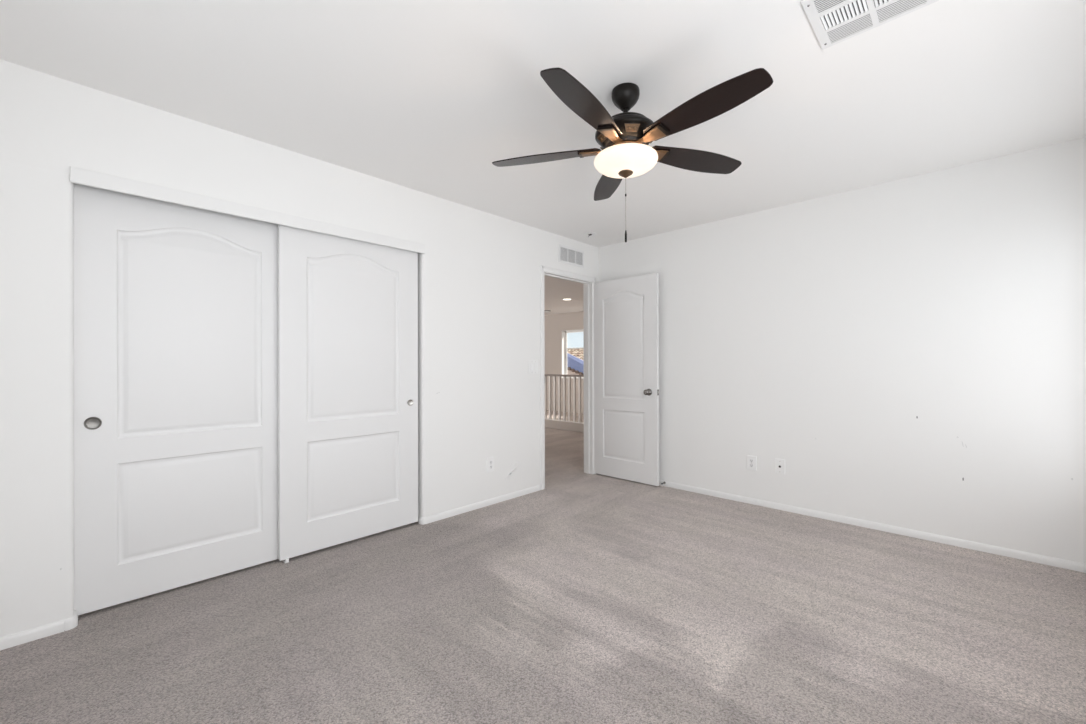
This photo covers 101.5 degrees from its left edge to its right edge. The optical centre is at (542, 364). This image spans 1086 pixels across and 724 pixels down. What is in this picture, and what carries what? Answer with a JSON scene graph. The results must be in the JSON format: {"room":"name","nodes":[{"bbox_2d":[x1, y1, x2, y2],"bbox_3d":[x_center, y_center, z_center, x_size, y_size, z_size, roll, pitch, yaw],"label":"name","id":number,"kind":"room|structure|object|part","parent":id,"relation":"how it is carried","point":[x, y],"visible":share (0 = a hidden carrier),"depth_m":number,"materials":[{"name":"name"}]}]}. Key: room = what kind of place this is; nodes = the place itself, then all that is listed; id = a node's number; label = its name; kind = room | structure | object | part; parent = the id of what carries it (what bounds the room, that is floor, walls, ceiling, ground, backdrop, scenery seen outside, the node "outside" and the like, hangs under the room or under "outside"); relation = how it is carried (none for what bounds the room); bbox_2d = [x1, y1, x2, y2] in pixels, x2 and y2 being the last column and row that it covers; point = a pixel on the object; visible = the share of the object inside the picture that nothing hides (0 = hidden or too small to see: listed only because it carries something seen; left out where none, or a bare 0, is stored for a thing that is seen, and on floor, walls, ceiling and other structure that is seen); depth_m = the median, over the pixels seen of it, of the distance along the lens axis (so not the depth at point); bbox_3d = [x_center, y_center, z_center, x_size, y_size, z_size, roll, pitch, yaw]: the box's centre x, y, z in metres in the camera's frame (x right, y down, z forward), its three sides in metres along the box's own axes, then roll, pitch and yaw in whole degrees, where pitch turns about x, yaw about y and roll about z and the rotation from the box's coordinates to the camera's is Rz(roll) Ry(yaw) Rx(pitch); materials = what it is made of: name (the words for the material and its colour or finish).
{"room":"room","nodes":[
{"label":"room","id":0,"kind":"room"},
{"bbox_2d":[0,59,598,637],"bbox_3d":[-0.962,-0.046,3.258,0.118,2.440,4.422,0,0,44],"label":"wall","id":1,"kind":"structure","parent":0,"point":[479,271],"depth_m":2.26,"materials":[{"name":"white paint"}]},
{"bbox_2d":[0,620,63,649],"bbox_3d":[-2.244,1.153,1.825,0.011,0.047,0.375,0,0,44],"label":"baseboard","id":2,"kind":"structure","parent":1,"relation":"attached to","point":[30,635],"depth_m":1.89,"materials":[{"name":"white paint"}]},
{"bbox_2d":[65,610,77,630],"bbox_3d":[-2.118,1.153,2.006,0.032,0.047,0.094,0,0,-26],"label":"baseboard","id":3,"kind":"structure","parent":1,"relation":"attached to","point":[72,622],"depth_m":1.98,"materials":[{"name":"white paint"}]},
{"bbox_2d":[70,166,424,253],"bbox_3d":[-1.486,-0.848,2.618,0.016,0.070,1.785,0,0,44],"label":"fascia","id":4,"kind":"object","parent":1,"relation":"attached to","point":[81,176],"visible":1,"depth_m":2.38,"materials":[{"name":"white paint"}]},
{"bbox_2d":[419,485,539,524],"bbox_3d":[-0.470,1.149,3.709,0.051,0.047,1.241,0,0,44],"label":"baseboard","id":5,"kind":"structure","parent":1,"relation":"attached to","point":[447,514],"depth_m":3.60,"materials":[{"name":"white paint"}]},
{"bbox_2d":[487,457,493,471],"bbox_3d":[-0.438,0.837,3.715,0.011,0.120,0.076,0,0,44],"label":"wall outlet","id":6,"kind":"object","parent":1,"relation":"attached to","point":[490,461],"visible":1,"depth_m":3.71,"materials":[{"name":"white plastic"}]},
{"bbox_2d":[529,360,537,373],"bbox_3d":[-0.085,0.022,4.086,0.010,0.124,0.117,0,0,44],"label":"light switch","id":7,"kind":"object","parent":1,"relation":"attached to","point":[533,364],"visible":1,"depth_m":4.08,"materials":[{"name":"white plastic"}]},
{"bbox_2d":[540,265,595,489],"bbox_3d":[0.231,0.120,4.502,0.131,2.102,0.852,0,0,44],"label":"door frame","id":8,"kind":"structure","parent":1,"relation":"attached to","point":[588,282],"depth_m":4.74,"materials":[{"name":"white paint"}]},
{"bbox_2d":[558,244,583,267],"bbox_3d":[0.289,-1.094,4.483,0.007,0.174,0.391,0,0,44],"label":"air vent","id":9,"kind":"object","parent":1,"relation":"in","point":[568,255],"visible":1,"depth_m":4.48,"materials":[{"name":"white metal"}]},
{"bbox_3d":[0.206,-1.094,4.396,0.006,0.133,0.106,0,0,44],"label":"louver panel","id":10,"kind":"part","parent":9,"relation":"part of","materials":[{"name":"white metal"}]},
{"bbox_3d":[0.290,-1.094,4.483,0.006,0.133,0.105,0,0,44],"label":"louver panel","id":11,"kind":"part","parent":9,"relation":"part of","materials":[{"name":"white metal"}]},
{"bbox_3d":[0.373,-1.094,4.570,0.006,0.133,0.106,0,0,44],"label":"louver panel","id":12,"kind":"part","parent":9,"relation":"part of","materials":[{"name":"white metal"}]},
{"bbox_3d":[-1.535,-0.845,2.662,0.115,0.012,1.760,0,0,44],"label":"track","id":13,"kind":"object","parent":1,"relation":"attached to","visible":0},
{"bbox_2d":[73,183,277,614],"bbox_3d":[-1.858,0.161,2.377,0.039,1.995,0.908,0,0,44],"label":"door","id":14,"kind":"structure","parent":13,"relation":"hanging from","point":[176,305],"depth_m":2.28,"materials":[{"name":"white paint"}]},
{"bbox_3d":[-2.113,0.276,2.084,0.004,0.060,0.060,0,0,44],"label":"finger pull","id":15,"kind":"part","parent":14,"relation":"part of","materials":[{"name":"silver metal"}]},
{"bbox_2d":[277,224,417,560],"bbox_3d":[-1.244,0.158,2.946,0.039,1.990,0.908,0,0,44],"label":"door","id":16,"kind":"structure","parent":13,"relation":"attached to","point":[348,308],"depth_m":2.88,"materials":[{"name":"white paint"}]},
{"bbox_3d":[-0.961,0.276,3.218,0.004,0.046,0.046,0,0,44],"label":"finger pull","id":17,"kind":"part","parent":16,"relation":"part of","materials":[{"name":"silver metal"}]},
{"bbox_2d":[0,410,1085,723],"bbox_3d":[-0.616,1.203,5.924,10.700,0.060,8.950,0,0,44],"label":"floor","id":18,"kind":"structure","parent":0,"point":[582,598],"depth_m":1.93,"materials":[{"name":"beige carpet"}]},
{"bbox_2d":[545,419,583,432],"bbox_3d":[0.169,1.097,8.192,5.100,0.150,0.105,0,0,44],"label":"curb","id":19,"kind":"object","parent":18,"relation":"on","point":[569,426],"visible":0.09,"depth_m":7.92,"materials":[{"name":"grey paint"}]},
{"bbox_2d":[545,374,583,423],"bbox_3d":[0.325,0.600,8.031,3.150,0.842,0.064,0,0,44],"label":"railing","id":20,"kind":"object","parent":19,"relation":"on","point":[546,375],"visible":0.39,"depth_m":7.96,"materials":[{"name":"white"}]},
{"bbox_3d":[0.324,0.197,8.031,3.150,0.036,0.064,0,0,44],"label":"handrail","id":21,"kind":"part","parent":20,"relation":"part of","materials":[{"name":"brown"}]},
{"bbox_3d":[0.326,1.012,8.031,3.150,0.018,0.056,0,0,44],"label":"rail","id":22,"kind":"part","parent":20,"relation":"part of","materials":[{"name":"white paint"}]},
{"bbox_2d":[0,0,1085,314],"bbox_3d":[-0.623,-1.307,5.994,10.800,0.080,9.050,0,0,44],"label":"ceiling","id":23,"kind":"structure","parent":0,"point":[424,96],"depth_m":2.01,"materials":[{"name":"white paint"}]},
{"bbox_2d":[583,232,595,237],"bbox_3d":[0.455,-1.249,4.307,0.128,0.040,0.128,0,0,44],"label":"detector mount","id":24,"kind":"object","parent":23,"relation":"attached to","point":[588,234],"visible":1,"depth_m":4.29,"materials":[{"name":"white plastic"}]},
{"bbox_3d":[0.455,-1.266,4.307,0.128,0.006,0.128,0,0,44],"label":"mount plate","id":25,"kind":"part","parent":24,"relation":"part of","materials":[{"name":"white plastic"}]},
{"bbox_2d":[492,67,772,241],"bbox_3d":[0.389,-0.918,2.022,1.242,0.701,1.248,0,0,44],"label":"ceiling fan","id":26,"kind":"object","parent":23,"relation":"hanging from","point":[624,138],"visible":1,"depth_m":1.93,"materials":[{"name":"brown wood"}]},
{"bbox_3d":[0.013,-1.008,2.163,0.540,0.034,0.140,0,0,16],"label":"blade","id":27,"kind":"part","parent":26,"relation":"part of","materials":[{"name":"brown wood"}]},
{"bbox_3d":[0.170,-1.008,1.738,0.140,0.034,0.540,0,0,34],"label":"blade","id":28,"kind":"part","parent":26,"relation":"part of","materials":[{"name":"brown wood"}]},
{"bbox_3d":[0.368,-1.008,2.443,0.140,0.034,0.540,0,0,-2],"label":"blade","id":29,"kind":"part","parent":26,"relation":"part of","materials":[{"name":"brown wood"}]},
{"bbox_3d":[0.384,-0.926,2.059,0.292,0.070,0.292,0,0,44],"label":"lamp shade","id":30,"kind":"part","parent":26,"relation":"part of","materials":[{"name":"white glass"}]},
{"bbox_3d":[0.744,-1.009,2.192,0.540,0.034,0.140,0,0,-20],"label":"blade","id":31,"kind":"part","parent":26,"relation":"part of","materials":[{"name":"brown wood"}]},
{"bbox_3d":[0.622,-1.009,1.756,0.140,0.034,0.540,0,0,-38],"label":"blade","id":32,"kind":"part","parent":26,"relation":"part of","materials":[{"name":"brown wood"}]},
{"bbox_2d":[801,0,938,49],"bbox_3d":[1.140,-1.266,1.548,0.350,0.008,0.319,0,0,44],"label":"ceiling vent","id":33,"kind":"object","parent":23,"relation":"in","point":[833,22],"visible":1,"depth_m":1.60,"materials":[{"name":"white metal"}]},
{"bbox_2d":[545,311,583,413],"bbox_3d":[1.205,0.049,10.509,7.000,2.640,0.200,0,0,44],"label":"wall","id":34,"kind":"structure","parent":0,"point":[555,324],"depth_m":11.15,"materials":[{"name":"grey paint"}]},
{"bbox_2d":[561,329,583,378],"bbox_3d":[1.134,-0.255,10.523,1.760,1.189,0.182,0,0,44],"label":"window","id":35,"kind":"structure","parent":34,"relation":"in","point":[564,333],"depth_m":11.13,"materials":[{"name":"white paint"}]},
{"bbox_2d":[566,330,583,348],"bbox_3d":[1.150,-0.614,10.540,1.540,0.452,0.040,0,0,44],"label":"window blind","id":36,"kind":"object","parent":35,"relation":"attached to","point":[572,330],"visible":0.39,"depth_m":10.86,"materials":[{"name":"white plastic"}]},
{"bbox_2d":[594,273,658,485],"bbox_3d":[0.813,0.143,4.492,0.792,2.026,0.148,0,0,44],"label":"door","id":37,"kind":"structure","parent":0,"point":[626,310],"depth_m":4.45,"materials":[{"name":"white paint"}]},
{"bbox_3d":[0.999,0.266,4.256,0.067,0.067,0.066,0,0,44],"label":"knob","id":38,"kind":"part","parent":37,"relation":"part of","materials":[{"name":"silver metal"}]},
{"bbox_2d":[599,137,1085,563],"bbox_3d":[1.944,-0.052,3.622,3.815,2.440,0.121,0,0,44],"label":"wall","id":39,"kind":"structure","parent":0,"point":[911,351],"depth_m":3.05,"materials":[{"name":"white paint"}]},
{"bbox_2d":[747,455,756,470],"bbox_3d":[1.749,0.825,3.720,0.076,0.120,0.011,0,0,44],"label":"wall outlet","id":40,"kind":"object","parent":39,"relation":"attached to","point":[751,460],"visible":1,"depth_m":3.71,"materials":[{"name":"white plastic"}]},
{"bbox_2d":[775,458,784,474],"bbox_3d":[1.904,0.820,3.568,0.074,0.120,0.017,0,0,44],"label":"cable plate","id":41,"kind":"object","parent":39,"relation":"attached to","point":[779,463],"visible":1,"depth_m":3.56,"materials":[{"name":"white plastic"}]},
{"bbox_2d":[659,480,1085,572],"bbox_3d":[1.871,1.145,3.605,3.500,0.047,0.011,0,0,44],"label":"baseboard","id":42,"kind":"structure","parent":39,"relation":"attached to","point":[1081,567],"depth_m":3.04,"materials":[{"name":"white paint"}]},
{"label":"outside","id":43,"kind":"structure","parent":0,"visible":0},
{"bbox_3d":[10.499,4.249,51.343,70.000,0.200,71.270,0,0,44],"label":"ground","id":44,"kind":"structure","parent":43,"visible":0},
{"bbox_2d":[567,347,583,374],"bbox_3d":[7.098,0.992,30.380,17.260,6.330,12.270,0,0,44],"label":"neighbor house","id":45,"kind":"structure","parent":44,"relation":"on","point":[575,357],"depth_m":27.38,"materials":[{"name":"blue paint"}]}
]}

